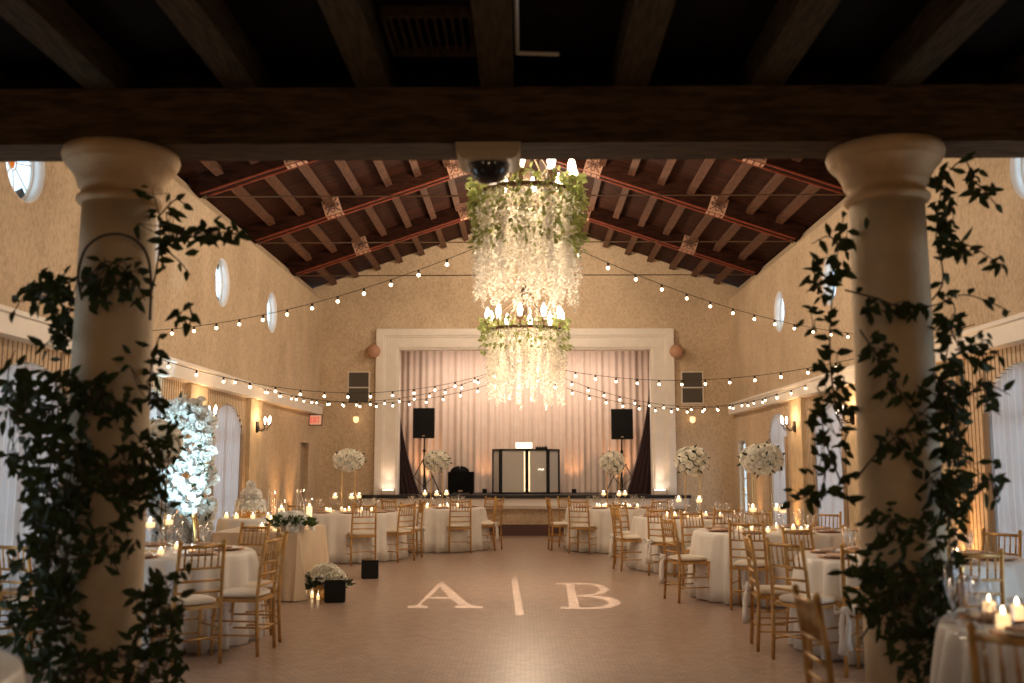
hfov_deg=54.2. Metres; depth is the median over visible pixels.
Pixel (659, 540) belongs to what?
cushion
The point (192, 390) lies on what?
trim
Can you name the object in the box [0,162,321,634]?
wall
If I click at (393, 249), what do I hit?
purlin
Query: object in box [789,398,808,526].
pilaster
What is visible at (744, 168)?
purlin
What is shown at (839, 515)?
chair
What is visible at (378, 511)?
charger plate
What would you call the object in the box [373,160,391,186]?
purlin
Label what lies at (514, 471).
booth
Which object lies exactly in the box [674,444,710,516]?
flower arrangement
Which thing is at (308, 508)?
candle
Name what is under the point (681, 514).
chair
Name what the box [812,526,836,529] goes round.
charger plate
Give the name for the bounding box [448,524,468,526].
cushion
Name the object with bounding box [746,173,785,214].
purlin
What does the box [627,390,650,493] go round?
drape
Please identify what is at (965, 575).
wine glass
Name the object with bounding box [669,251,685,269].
purlin
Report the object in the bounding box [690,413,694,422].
wall lantern
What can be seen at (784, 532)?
chair
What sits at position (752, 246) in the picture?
purlin
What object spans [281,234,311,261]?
purlin
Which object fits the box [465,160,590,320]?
chandelier
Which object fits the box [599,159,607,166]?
purlin
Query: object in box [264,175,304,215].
purlin
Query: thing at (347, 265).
purlin
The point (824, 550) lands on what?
charger plate
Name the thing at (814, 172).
roof beam
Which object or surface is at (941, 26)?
joist
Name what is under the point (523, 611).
floor
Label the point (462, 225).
purlin
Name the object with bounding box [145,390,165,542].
drape
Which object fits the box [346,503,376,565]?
chair
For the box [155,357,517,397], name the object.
string light
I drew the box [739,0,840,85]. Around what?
joist
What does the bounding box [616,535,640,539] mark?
cushion
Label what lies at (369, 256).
purlin
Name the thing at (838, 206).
trim
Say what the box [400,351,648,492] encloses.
stage curtain
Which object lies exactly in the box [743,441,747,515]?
door
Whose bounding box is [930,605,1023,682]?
tablecloth
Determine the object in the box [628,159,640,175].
purlin
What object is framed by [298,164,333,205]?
purlin
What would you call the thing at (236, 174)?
roof beam
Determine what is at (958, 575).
champagne flute
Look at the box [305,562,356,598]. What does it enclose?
flower arrangement
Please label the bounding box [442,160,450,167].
purlin
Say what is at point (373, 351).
wall speaker
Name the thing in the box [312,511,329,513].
charger plate
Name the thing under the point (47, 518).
climbing vine
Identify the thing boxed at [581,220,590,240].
purlin
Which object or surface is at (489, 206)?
greenery
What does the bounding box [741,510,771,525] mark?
chair
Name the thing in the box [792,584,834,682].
chair
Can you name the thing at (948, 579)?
wine glass
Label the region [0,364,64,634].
drape
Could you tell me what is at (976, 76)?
trim
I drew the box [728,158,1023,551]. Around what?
wall
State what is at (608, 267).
string light
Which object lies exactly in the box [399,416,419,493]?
drape
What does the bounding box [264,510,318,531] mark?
flower arrangement
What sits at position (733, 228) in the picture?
purlin
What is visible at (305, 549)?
tablecloth
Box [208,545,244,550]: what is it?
charger plate
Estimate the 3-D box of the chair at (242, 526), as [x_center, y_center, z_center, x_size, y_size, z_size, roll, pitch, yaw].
[-2.669,2.262,9.787,0.422,0.950,0.456,-4,-8,28]
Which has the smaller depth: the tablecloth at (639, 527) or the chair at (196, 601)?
the chair at (196, 601)
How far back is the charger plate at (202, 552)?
8.43 m
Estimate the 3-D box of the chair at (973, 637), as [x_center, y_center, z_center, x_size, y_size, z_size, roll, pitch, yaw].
[1.922,1.480,3.552,0.456,0.950,0.422,7,-10,-44]
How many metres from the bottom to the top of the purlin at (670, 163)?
0.152 m
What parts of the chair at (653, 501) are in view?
backrest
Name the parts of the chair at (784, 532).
leg, backrest, leg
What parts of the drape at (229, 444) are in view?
panel, panel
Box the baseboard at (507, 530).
[489,525,563,535]
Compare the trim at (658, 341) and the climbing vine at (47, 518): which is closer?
the climbing vine at (47, 518)
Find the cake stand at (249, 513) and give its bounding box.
[235,510,265,517]
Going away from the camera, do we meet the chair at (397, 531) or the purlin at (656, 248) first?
the chair at (397, 531)
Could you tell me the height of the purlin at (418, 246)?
0.152 m
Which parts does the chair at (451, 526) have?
leg, seat frame, backrest, leg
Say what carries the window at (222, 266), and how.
in the wall at (38, 235)
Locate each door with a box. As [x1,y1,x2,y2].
[299,443,304,510]
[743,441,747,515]
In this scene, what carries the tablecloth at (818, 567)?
on the round table
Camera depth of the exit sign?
21.28 m
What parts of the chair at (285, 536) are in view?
leg, backrest, leg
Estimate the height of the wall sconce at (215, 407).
0.290 m
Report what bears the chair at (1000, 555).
on the floor at (523, 611)
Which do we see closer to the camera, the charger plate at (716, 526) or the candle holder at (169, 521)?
the candle holder at (169, 521)
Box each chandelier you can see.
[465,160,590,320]
[477,263,574,409]
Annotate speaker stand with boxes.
[405,438,439,493]
[606,439,631,492]
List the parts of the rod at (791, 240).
rod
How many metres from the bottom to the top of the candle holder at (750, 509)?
0.312 m
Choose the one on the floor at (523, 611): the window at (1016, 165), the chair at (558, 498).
the chair at (558, 498)
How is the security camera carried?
attached to the beam at (987, 120)
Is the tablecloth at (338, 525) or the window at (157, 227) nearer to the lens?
the window at (157, 227)
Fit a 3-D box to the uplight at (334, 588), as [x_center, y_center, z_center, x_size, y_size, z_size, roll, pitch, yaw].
[-1.988,2.798,11.251,0.230,0.250,0.230,1,-7,-7]
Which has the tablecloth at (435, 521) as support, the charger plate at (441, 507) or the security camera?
the charger plate at (441, 507)
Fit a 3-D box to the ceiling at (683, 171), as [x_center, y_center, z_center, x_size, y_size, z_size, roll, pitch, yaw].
[0.185,-3.035,14.842,10.400,1.828,17.100,0,-7,1]
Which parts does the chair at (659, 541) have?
leg, sash, backrest, seat frame, leg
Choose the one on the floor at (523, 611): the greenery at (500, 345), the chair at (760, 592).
the chair at (760, 592)
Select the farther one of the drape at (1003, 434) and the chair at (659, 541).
the chair at (659, 541)
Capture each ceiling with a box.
[0,0,1023,74]
[177,159,844,288]
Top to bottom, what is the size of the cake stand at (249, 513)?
0.105 m
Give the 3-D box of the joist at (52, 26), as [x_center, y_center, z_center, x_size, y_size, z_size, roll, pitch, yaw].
[-2.532,-2.110,2.238,0.200,0.200,8.350,0,-7,1]
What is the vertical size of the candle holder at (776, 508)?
0.312 m
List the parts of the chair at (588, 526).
leg, leg, backrest, seat frame, leg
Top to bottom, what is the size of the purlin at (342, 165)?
0.152 m
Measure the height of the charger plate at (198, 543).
0.034 m
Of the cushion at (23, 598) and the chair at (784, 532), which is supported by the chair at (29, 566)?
the cushion at (23, 598)
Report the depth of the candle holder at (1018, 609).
4.79 m
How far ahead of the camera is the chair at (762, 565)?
10.58 m
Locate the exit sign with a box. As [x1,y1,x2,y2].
[309,414,322,425]
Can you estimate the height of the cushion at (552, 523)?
0.055 m
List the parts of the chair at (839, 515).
leg, backrest, leg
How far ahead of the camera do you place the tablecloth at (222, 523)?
13.51 m
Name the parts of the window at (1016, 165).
frame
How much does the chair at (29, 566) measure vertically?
0.950 m
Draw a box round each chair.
[0,545,52,670]
[0,558,27,635]
[149,539,226,666]
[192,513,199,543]
[209,533,282,656]
[235,528,288,645]
[237,522,270,620]
[287,503,306,512]
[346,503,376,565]
[381,498,407,525]
[387,501,416,561]
[405,499,425,556]
[447,499,471,553]
[481,497,503,550]
[484,496,495,546]
[545,497,567,550]
[557,496,570,546]
[568,499,598,554]
[609,504,641,571]
[612,502,629,563]
[643,507,681,576]
[651,499,668,513]
[658,515,709,602]
[679,510,704,585]
[712,507,739,525]
[728,519,776,610]
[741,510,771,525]
[742,531,799,651]
[765,537,843,667]
[781,525,814,630]
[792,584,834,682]
[812,510,841,529]
[834,544,863,677]
[841,524,859,546]
[947,548,1005,611]
[966,622,1023,682]
[981,528,1021,557]
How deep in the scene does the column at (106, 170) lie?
5.86 m
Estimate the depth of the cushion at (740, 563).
10.59 m
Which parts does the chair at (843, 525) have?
leg, backrest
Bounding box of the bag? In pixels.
[450,466,468,471]
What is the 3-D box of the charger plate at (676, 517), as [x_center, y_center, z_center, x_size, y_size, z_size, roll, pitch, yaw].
[2.393,2.541,14.449,0.326,0.034,0.326,-4,-8,31]
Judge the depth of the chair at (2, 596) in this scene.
8.07 m
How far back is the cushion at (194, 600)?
7.66 m
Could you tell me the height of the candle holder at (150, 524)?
0.312 m
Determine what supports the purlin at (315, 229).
attached to the ceiling at (683, 171)
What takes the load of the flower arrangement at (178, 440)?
on the tablecloth at (241, 567)
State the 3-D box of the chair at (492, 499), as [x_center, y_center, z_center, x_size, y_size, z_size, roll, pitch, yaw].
[-0.587,3.428,19.073,0.456,0.950,0.422,5,-9,-33]
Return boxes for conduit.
[514,0,558,55]
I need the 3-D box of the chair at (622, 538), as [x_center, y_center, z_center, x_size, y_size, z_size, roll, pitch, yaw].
[1.702,2.889,14.779,0.485,0.950,0.471,1,-7,-12]
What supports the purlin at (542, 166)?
attached to the ceiling at (683, 171)
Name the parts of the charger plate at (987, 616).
dinner plate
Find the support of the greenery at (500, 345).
on the chandelier at (500, 346)
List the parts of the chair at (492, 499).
backrest, leg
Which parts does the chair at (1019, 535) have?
leg, backrest, leg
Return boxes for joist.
[0,0,136,88]
[155,0,269,87]
[318,0,395,86]
[470,0,513,86]
[611,0,675,85]
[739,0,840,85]
[869,0,1006,84]
[1002,52,1023,83]
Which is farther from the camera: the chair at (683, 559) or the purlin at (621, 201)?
the purlin at (621, 201)
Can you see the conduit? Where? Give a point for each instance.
(516, 2)
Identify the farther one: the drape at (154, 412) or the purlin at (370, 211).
the purlin at (370, 211)
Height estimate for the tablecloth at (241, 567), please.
0.748 m
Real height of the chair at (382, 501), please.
0.950 m
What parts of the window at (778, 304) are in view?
frame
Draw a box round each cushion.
[2,587,27,597]
[6,595,43,606]
[167,594,215,606]
[218,587,270,597]
[245,580,276,588]
[348,531,373,534]
[387,529,410,532]
[405,526,419,529]
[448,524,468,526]
[481,522,498,524]
[550,522,567,524]
[572,524,594,527]
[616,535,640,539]
[618,531,629,534]
[653,538,681,542]
[668,554,705,560]
[733,560,768,566]
[754,585,792,594]
[779,593,836,604]
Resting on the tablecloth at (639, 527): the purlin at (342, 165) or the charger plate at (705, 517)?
the charger plate at (705, 517)
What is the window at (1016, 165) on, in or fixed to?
in the wall at (756, 347)
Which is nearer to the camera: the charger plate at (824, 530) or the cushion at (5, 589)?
the cushion at (5, 589)
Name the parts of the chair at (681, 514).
leg, backrest, leg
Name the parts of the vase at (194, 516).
leg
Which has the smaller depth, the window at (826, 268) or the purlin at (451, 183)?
the window at (826, 268)
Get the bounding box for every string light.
[153,249,471,334]
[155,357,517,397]
[234,379,504,407]
[267,364,516,405]
[528,362,777,410]
[529,373,806,412]
[530,324,973,385]
[577,253,852,337]
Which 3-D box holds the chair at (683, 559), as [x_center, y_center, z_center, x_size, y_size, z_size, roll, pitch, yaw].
[1.955,2.466,11.408,0.485,0.950,0.471,2,-7,-16]
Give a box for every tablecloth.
[0,650,24,682]
[25,544,266,656]
[211,525,328,600]
[216,516,267,531]
[305,510,408,562]
[388,505,490,552]
[563,506,665,552]
[626,514,757,573]
[686,526,855,606]
[788,548,1023,664]
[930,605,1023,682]
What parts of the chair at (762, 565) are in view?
leg, leg, backrest, seat frame, leg, leg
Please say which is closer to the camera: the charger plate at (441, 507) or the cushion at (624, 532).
the cushion at (624, 532)
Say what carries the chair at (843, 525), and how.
on the floor at (523, 611)
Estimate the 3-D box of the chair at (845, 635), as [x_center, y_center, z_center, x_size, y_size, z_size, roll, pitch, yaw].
[2.626,1.947,7.275,0.471,0.950,0.485,-4,-8,32]
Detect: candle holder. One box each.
[146,517,156,553]
[162,514,174,549]
[748,504,757,518]
[772,503,780,529]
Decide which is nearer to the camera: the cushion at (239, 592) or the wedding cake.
the cushion at (239, 592)
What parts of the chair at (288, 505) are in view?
backrest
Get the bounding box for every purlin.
[200,161,223,175]
[231,186,274,225]
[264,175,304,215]
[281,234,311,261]
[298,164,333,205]
[308,225,336,252]
[316,268,336,285]
[335,161,362,195]
[337,215,361,244]
[340,260,358,277]
[364,252,380,270]
[365,206,386,235]
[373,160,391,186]
[388,244,402,263]
[392,197,411,227]
[409,160,420,176]
[411,237,424,255]
[420,188,436,219]
[435,229,446,248]
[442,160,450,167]
[447,179,461,210]
[459,221,468,240]
[538,160,546,191]
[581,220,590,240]
[588,178,601,210]
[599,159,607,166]
[602,228,613,247]
[613,187,628,218]
[624,236,637,254]
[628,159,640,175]
[638,196,656,226]
[647,244,661,262]
[657,159,676,185]
[663,205,684,234]
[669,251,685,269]
[686,159,715,193]
[688,214,712,243]
[691,259,709,276]
[713,223,741,251]
[713,267,733,284]
[716,162,751,204]
[738,232,769,259]
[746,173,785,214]
[776,184,819,223]
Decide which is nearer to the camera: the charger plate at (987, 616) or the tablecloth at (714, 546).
the charger plate at (987, 616)
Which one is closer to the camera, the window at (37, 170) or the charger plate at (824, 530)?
the window at (37, 170)
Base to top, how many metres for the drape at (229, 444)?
2.425 m
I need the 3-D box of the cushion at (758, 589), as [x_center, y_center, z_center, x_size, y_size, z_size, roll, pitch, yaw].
[2.231,2.088,8.417,0.364,0.055,0.364,-1,-7,5]
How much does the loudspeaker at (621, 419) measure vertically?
0.690 m
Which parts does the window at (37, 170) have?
dark glass, frame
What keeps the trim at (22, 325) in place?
attached to the wall at (38, 235)
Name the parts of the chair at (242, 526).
leg, backrest, leg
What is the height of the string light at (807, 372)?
0.479 m
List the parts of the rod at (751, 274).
rod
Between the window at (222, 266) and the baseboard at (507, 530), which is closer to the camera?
the window at (222, 266)
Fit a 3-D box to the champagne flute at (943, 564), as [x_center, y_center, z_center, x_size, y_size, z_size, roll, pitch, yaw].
[2.117,1.215,4.829,0.069,0.270,0.069,0,-7,1]
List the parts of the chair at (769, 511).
backrest, leg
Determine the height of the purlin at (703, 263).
0.152 m
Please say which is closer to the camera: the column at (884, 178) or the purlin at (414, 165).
the column at (884, 178)
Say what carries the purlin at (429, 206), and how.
attached to the ceiling at (683, 171)
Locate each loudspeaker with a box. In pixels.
[413,408,434,437]
[611,409,632,439]
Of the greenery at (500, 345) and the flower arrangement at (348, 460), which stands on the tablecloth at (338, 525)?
the flower arrangement at (348, 460)
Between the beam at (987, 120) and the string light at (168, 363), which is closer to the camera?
the beam at (987, 120)
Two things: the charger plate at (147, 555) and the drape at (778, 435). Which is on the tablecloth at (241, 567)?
the charger plate at (147, 555)
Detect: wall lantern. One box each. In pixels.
[353,413,358,422]
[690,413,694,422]
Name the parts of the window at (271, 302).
frame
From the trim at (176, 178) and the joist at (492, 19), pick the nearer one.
the joist at (492, 19)
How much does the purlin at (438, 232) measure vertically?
0.152 m
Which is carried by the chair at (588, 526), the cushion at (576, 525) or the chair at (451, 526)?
the cushion at (576, 525)
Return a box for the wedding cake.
[233,480,266,513]
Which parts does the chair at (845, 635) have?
leg, sash, backrest, seat frame, leg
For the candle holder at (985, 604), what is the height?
0.117 m
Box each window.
[6,162,45,202]
[155,220,159,263]
[215,258,229,306]
[267,292,276,332]
[774,291,783,331]
[822,259,835,305]
[1009,158,1023,198]
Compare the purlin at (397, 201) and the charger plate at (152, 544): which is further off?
the purlin at (397, 201)
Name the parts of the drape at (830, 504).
panel, panel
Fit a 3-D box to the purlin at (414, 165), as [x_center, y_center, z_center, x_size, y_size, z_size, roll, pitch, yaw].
[-1.649,-3.072,15.868,0.152,0.152,2.740,0,-7,1]
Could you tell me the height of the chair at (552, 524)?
0.950 m
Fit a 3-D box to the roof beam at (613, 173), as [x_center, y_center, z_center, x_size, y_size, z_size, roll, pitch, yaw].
[2.611,-2.630,17.250,4.789,1.860,0.254,0,-7,1]
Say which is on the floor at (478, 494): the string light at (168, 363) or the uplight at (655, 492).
the uplight at (655, 492)
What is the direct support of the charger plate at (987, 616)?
on the tablecloth at (950, 659)
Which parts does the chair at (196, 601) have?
leg, leg, seat frame, leg, backrest, leg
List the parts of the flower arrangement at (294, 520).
planter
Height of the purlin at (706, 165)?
0.152 m
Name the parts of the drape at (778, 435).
panel, panel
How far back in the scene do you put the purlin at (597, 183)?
18.93 m
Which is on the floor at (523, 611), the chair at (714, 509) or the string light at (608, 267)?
the chair at (714, 509)
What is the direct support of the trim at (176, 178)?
attached to the wall at (38, 235)
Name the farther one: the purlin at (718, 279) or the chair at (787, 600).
the purlin at (718, 279)
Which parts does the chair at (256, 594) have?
leg, leg, seat frame, leg, backrest, leg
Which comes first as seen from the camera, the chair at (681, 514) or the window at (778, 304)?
the chair at (681, 514)
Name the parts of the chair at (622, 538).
sash, leg, backrest, leg, seat frame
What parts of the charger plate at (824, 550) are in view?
dinner plate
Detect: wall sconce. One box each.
[208,405,217,416]
[256,416,271,432]
[780,416,795,432]
[835,414,854,424]
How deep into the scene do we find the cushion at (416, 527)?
16.78 m
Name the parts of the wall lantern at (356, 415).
lamp shade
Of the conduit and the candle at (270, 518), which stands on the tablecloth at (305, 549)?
the candle at (270, 518)
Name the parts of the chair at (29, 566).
backrest, leg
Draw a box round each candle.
[156,546,165,554]
[266,490,276,527]
[305,499,313,516]
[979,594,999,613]
[992,605,1014,628]
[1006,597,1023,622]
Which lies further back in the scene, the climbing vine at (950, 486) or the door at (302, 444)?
the door at (302, 444)
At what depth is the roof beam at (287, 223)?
17.20 m
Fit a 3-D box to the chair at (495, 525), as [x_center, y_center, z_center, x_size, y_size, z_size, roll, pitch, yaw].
[-0.412,3.328,18.280,0.485,0.950,0.471,-2,-8,18]
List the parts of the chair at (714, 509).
leg, backrest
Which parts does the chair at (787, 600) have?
leg, backrest, leg, seat frame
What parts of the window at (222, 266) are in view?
frame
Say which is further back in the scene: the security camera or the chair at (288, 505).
the chair at (288, 505)
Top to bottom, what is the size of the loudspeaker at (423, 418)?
0.690 m
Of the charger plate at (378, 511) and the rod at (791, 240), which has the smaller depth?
the charger plate at (378, 511)
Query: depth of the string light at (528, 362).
15.73 m
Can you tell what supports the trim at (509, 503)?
attached to the wall at (350, 325)
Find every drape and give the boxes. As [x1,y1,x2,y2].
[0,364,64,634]
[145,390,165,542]
[209,405,243,532]
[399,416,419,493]
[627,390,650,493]
[768,415,789,525]
[812,404,848,529]
[982,364,1023,557]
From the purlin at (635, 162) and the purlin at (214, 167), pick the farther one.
the purlin at (635, 162)
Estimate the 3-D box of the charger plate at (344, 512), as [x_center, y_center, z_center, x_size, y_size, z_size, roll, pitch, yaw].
[-2.587,2.739,16.029,0.326,0.034,0.326,2,-7,-13]
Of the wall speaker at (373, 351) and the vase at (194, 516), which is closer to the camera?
the vase at (194, 516)
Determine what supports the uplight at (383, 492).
on the floor at (478, 494)
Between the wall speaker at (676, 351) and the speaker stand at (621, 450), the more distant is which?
the speaker stand at (621, 450)
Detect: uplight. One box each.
[324,578,345,602]
[361,559,378,578]
[381,489,394,494]
[653,489,666,494]
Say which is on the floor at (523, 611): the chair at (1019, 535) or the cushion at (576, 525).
the chair at (1019, 535)
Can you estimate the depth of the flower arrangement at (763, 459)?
11.69 m
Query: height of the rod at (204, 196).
0.067 m
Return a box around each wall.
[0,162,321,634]
[313,226,736,524]
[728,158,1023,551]
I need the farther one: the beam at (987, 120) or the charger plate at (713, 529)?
the charger plate at (713, 529)
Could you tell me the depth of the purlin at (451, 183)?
18.96 m
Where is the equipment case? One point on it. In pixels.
(458, 482)
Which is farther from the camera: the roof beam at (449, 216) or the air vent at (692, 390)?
the air vent at (692, 390)
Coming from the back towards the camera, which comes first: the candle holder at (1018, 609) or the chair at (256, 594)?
the chair at (256, 594)
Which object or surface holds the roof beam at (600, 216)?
attached to the ceiling at (683, 171)
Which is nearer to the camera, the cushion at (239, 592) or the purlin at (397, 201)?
the cushion at (239, 592)
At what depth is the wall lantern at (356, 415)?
22.30 m
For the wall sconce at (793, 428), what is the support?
attached to the wall at (756, 347)
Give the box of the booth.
[492,449,559,493]
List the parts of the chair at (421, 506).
leg, backrest, leg, sash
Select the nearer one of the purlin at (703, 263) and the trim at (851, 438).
the trim at (851, 438)
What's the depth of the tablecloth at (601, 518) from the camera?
17.60 m
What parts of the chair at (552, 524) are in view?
leg, backrest, leg, seat frame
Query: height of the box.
0.150 m
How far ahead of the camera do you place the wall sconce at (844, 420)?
13.74 m
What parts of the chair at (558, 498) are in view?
leg, backrest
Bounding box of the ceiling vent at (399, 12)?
[380,6,476,56]
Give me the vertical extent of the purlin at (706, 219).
0.152 m
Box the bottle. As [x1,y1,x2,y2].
[956,566,968,604]
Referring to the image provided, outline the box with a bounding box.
[516,442,531,448]
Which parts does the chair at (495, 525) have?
seat frame, leg, sash, backrest, leg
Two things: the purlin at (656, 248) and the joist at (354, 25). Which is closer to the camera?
the joist at (354, 25)
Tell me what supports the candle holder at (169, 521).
on the tablecloth at (241, 567)
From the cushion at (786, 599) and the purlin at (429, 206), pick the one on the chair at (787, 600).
the cushion at (786, 599)
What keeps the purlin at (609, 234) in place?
attached to the ceiling at (683, 171)
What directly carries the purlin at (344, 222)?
attached to the ceiling at (683, 171)
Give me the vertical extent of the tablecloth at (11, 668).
0.748 m
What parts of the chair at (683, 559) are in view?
sash, leg, backrest, leg, seat frame, leg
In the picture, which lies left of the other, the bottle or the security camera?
the security camera
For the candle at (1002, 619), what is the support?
on the tablecloth at (950, 659)
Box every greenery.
[465,161,590,261]
[477,315,574,357]
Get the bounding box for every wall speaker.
[367,344,379,357]
[669,344,682,357]
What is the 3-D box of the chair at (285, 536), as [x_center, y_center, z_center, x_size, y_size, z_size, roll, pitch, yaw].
[-2.241,2.137,8.793,0.456,0.950,0.422,3,-8,-24]
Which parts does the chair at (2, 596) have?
leg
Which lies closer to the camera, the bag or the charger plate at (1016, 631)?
the charger plate at (1016, 631)
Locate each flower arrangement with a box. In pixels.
[145,416,186,551]
[151,391,219,543]
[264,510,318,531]
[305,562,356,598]
[331,448,366,511]
[422,450,452,506]
[598,450,625,507]
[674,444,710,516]
[737,441,784,530]
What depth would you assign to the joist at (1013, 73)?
6.10 m
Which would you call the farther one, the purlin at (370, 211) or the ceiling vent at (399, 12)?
the purlin at (370, 211)
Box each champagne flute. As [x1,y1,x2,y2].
[943,564,959,622]
[958,575,972,639]
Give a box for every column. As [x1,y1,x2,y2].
[52,136,180,682]
[825,133,949,682]
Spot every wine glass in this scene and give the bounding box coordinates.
[947,579,967,634]
[963,575,983,628]
[971,580,991,634]
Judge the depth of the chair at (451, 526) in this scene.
17.53 m
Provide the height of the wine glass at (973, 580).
0.236 m
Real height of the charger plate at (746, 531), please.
0.034 m
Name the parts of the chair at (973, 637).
leg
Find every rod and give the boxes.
[202,194,846,198]
[258,239,793,244]
[297,273,753,276]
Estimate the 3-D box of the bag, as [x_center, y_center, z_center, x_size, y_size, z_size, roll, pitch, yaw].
[-1.196,2.921,22.932,0.440,0.135,0.300,0,-7,1]
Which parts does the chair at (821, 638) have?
leg, leg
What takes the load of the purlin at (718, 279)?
attached to the ceiling at (683, 171)
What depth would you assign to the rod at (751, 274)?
20.10 m
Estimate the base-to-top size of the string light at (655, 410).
0.544 m
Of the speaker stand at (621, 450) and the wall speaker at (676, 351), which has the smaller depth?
the wall speaker at (676, 351)
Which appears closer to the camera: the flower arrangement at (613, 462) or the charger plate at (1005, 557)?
the charger plate at (1005, 557)
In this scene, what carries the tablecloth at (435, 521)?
on the round table
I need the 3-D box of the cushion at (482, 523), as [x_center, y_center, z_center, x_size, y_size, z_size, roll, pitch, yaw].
[-0.437,3.330,18.314,0.364,0.055,0.364,-2,-8,18]
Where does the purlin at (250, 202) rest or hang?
attached to the ceiling at (683, 171)
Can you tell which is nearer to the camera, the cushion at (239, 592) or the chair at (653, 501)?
the cushion at (239, 592)
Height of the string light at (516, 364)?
0.500 m
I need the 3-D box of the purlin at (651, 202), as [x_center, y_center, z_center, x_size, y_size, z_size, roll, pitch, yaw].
[2.583,-2.540,18.740,0.152,0.152,2.760,0,-7,1]
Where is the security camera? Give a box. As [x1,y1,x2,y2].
[455,142,520,184]
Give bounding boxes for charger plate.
[145,542,174,546]
[145,553,160,558]
[181,550,220,555]
[190,542,221,545]
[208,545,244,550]
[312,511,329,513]
[340,511,360,513]
[370,510,387,512]
[434,506,449,508]
[666,516,688,518]
[703,516,722,518]
[705,525,731,528]
[707,528,734,531]
[740,530,769,533]
[778,524,801,527]
[809,548,839,553]
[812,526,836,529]
[815,529,841,532]
[817,553,857,558]
[844,546,859,549]
[950,558,983,564]
[957,610,1023,622]
[960,549,997,553]
[976,556,1017,560]
[989,625,1023,638]
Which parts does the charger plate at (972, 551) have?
dinner plate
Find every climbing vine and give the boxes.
[0,185,252,682]
[780,152,1015,682]
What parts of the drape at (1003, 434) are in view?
panel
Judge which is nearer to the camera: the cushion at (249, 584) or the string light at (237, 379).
the cushion at (249, 584)
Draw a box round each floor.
[0,536,865,682]
[361,492,690,497]
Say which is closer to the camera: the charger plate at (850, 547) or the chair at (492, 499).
the charger plate at (850, 547)
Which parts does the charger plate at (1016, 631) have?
dinner plate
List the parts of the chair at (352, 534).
leg, seat frame, backrest, leg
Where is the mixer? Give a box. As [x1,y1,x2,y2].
[535,446,547,448]
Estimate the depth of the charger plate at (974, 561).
7.67 m
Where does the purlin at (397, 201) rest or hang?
attached to the ceiling at (683, 171)
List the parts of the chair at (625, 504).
leg, backrest, leg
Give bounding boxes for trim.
[0,304,323,413]
[4,70,1001,88]
[173,175,320,299]
[181,383,207,517]
[244,398,262,515]
[362,498,688,508]
[374,328,676,494]
[727,312,1023,414]
[729,197,845,298]
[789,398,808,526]
[845,384,859,545]
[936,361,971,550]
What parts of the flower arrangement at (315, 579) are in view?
planter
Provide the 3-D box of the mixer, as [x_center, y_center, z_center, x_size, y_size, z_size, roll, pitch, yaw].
[0.680,2.447,23.068,0.280,0.070,0.200,0,-7,1]
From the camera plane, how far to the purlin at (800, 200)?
15.87 m
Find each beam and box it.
[0,84,1023,161]
[188,161,315,197]
[246,160,469,243]
[287,187,521,275]
[535,187,763,274]
[541,160,805,241]
[733,159,844,193]
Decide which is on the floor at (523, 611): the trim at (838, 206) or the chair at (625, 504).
the chair at (625, 504)
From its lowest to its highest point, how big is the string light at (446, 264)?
0.753 m
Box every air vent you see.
[347,372,369,403]
[681,371,703,403]
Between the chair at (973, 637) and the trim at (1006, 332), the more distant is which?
the trim at (1006, 332)
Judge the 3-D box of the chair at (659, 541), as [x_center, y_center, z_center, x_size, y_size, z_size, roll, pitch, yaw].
[2.132,2.795,14.030,0.471,0.950,0.485,-4,-8,31]
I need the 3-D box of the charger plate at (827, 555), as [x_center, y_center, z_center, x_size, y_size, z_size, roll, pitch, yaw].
[2.668,1.756,8.198,0.326,0.034,0.326,2,-7,-13]
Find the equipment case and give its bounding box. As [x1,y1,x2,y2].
[448,472,473,493]
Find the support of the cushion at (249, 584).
on the chair at (285, 536)
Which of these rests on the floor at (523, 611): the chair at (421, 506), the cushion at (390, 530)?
the chair at (421, 506)
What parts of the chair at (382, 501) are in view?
backrest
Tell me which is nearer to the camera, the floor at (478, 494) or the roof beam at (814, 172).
the roof beam at (814, 172)
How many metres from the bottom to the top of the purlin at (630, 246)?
0.152 m
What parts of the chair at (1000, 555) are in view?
leg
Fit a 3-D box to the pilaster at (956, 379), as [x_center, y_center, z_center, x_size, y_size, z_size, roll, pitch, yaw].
[4.690,1.533,10.733,0.100,2.630,0.800,0,-7,1]
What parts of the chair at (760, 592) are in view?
sash, leg, backrest, leg, seat frame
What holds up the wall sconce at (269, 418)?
attached to the wall at (38, 235)
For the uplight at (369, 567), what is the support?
on the floor at (523, 611)
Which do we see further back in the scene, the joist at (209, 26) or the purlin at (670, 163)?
the purlin at (670, 163)
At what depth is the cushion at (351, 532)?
15.51 m
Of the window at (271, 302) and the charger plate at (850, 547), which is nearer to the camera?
the charger plate at (850, 547)
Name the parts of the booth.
panel, panel, panel, panel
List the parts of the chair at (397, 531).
leg, seat frame, backrest, leg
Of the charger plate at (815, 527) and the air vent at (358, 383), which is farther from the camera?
the air vent at (358, 383)
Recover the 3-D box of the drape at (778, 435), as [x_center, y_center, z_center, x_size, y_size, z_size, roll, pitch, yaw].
[4.860,2.538,18.114,0.093,2.425,1.340,0,-7,1]
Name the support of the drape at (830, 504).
hanging from the wall at (756, 347)
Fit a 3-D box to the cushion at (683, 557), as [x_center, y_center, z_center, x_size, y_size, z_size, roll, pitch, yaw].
[1.995,2.462,11.394,0.364,0.055,0.364,2,-7,-16]
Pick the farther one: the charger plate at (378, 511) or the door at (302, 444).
the door at (302, 444)

